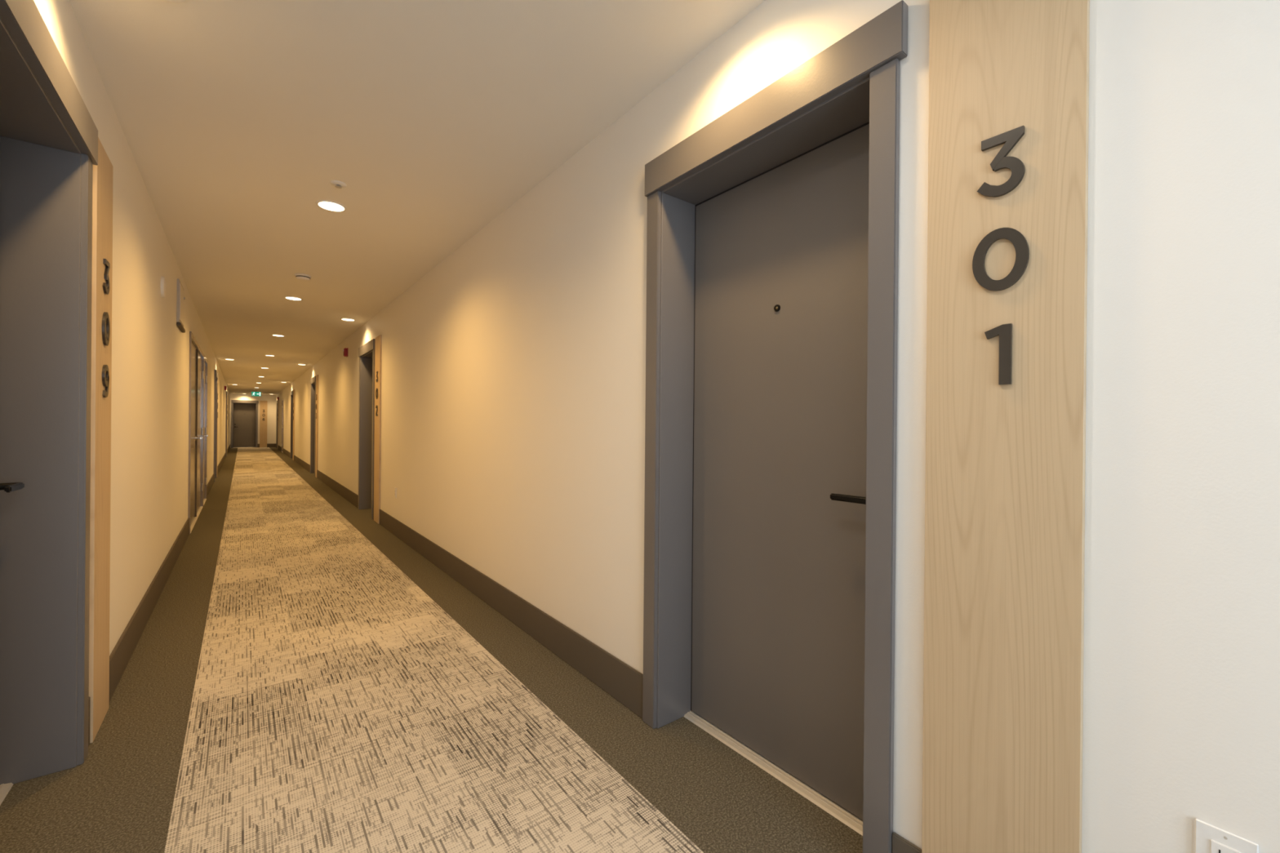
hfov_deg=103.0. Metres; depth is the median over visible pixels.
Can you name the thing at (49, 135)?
door
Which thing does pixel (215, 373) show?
door
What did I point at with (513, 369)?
wall
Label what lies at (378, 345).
panel
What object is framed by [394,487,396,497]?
wall outlet
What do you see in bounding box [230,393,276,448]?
wall
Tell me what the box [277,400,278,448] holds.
panel
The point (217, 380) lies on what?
panel
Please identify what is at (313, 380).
door
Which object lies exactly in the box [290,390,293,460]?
door
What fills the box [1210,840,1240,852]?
receptacle
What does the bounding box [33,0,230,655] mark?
wall
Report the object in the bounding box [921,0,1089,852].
panel
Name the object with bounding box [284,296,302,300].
recessed light
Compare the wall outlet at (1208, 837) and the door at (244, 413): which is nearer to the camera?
the wall outlet at (1208, 837)
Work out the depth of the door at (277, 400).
24.35 m
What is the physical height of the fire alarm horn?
0.140 m
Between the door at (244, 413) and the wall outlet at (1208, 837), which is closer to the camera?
the wall outlet at (1208, 837)
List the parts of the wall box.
panel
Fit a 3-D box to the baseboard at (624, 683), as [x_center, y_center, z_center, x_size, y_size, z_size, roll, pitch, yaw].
[-7.632,1.028,11.874,0.012,0.178,33.100,0,0,-38]
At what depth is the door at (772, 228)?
1.73 m
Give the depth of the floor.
1.86 m
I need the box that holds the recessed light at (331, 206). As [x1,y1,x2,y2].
[315,200,346,212]
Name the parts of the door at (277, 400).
frame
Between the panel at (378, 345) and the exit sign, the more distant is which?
the exit sign
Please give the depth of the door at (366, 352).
7.10 m
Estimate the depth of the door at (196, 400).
6.25 m
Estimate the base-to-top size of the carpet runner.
0.004 m
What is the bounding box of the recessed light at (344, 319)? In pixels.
[340,318,355,320]
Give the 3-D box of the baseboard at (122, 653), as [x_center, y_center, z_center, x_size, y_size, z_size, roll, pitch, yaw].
[-9.004,1.017,10.804,0.012,0.178,33.100,0,0,-38]
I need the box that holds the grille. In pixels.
[164,279,167,294]
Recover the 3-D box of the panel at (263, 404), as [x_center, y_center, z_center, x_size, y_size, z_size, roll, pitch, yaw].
[-18.187,-0.116,24.605,0.289,2.252,0.025,0,0,-38]
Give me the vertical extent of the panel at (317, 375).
2.252 m
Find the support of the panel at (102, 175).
attached to the wall at (150, 383)
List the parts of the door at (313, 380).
casing, head casing, frame, casing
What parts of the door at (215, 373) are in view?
casing, frame, head casing, casing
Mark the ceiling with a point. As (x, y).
(435, 117)
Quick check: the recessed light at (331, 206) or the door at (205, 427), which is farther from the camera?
the door at (205, 427)
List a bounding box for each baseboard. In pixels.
[88,444,230,746]
[257,443,275,447]
[278,445,921,852]
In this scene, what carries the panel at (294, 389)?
attached to the wall at (513, 369)
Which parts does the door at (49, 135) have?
lever handle, lever, head casing, casing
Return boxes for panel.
[88,137,113,743]
[216,379,217,477]
[259,400,267,447]
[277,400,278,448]
[293,389,294,460]
[315,374,318,477]
[373,334,382,524]
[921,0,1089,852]
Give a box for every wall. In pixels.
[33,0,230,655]
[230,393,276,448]
[275,0,1279,852]
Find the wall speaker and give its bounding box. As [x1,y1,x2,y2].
[160,275,167,297]
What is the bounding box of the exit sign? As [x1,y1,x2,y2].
[251,389,261,396]
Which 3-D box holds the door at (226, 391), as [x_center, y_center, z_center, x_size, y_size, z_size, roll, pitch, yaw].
[-14.444,-0.073,17.595,0.280,2.250,1.020,0,0,-38]
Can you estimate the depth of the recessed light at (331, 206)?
3.18 m
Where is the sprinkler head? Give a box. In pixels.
[330,180,346,188]
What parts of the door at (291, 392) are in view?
casing, casing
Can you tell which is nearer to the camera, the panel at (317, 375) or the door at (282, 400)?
the panel at (317, 375)
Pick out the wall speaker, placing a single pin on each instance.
(163, 282)
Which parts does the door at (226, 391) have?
casing, casing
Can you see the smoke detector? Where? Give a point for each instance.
(304, 277)
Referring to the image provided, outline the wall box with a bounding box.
[176,278,185,333]
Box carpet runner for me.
[164,447,703,852]
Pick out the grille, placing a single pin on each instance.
(166, 286)
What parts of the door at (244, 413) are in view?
casing, head casing, casing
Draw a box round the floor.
[0,447,862,852]
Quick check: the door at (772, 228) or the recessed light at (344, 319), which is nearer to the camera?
the door at (772, 228)
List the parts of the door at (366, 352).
casing, frame, head casing, casing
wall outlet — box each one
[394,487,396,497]
[1193,817,1260,852]
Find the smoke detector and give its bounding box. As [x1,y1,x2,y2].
[294,273,311,281]
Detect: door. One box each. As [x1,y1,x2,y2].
[0,0,97,804]
[187,331,204,533]
[203,355,208,505]
[213,369,217,482]
[225,391,227,456]
[231,400,258,448]
[275,400,277,448]
[281,399,284,453]
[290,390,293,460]
[310,376,315,476]
[358,338,375,519]
[642,0,907,852]
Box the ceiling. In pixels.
[69,0,764,395]
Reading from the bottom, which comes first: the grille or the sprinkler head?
the grille
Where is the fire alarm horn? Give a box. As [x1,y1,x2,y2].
[342,347,347,357]
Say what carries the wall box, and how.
attached to the wall at (150, 383)
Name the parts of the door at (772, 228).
casing, frame, head casing, lever, casing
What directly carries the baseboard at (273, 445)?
attached to the wall at (272, 405)

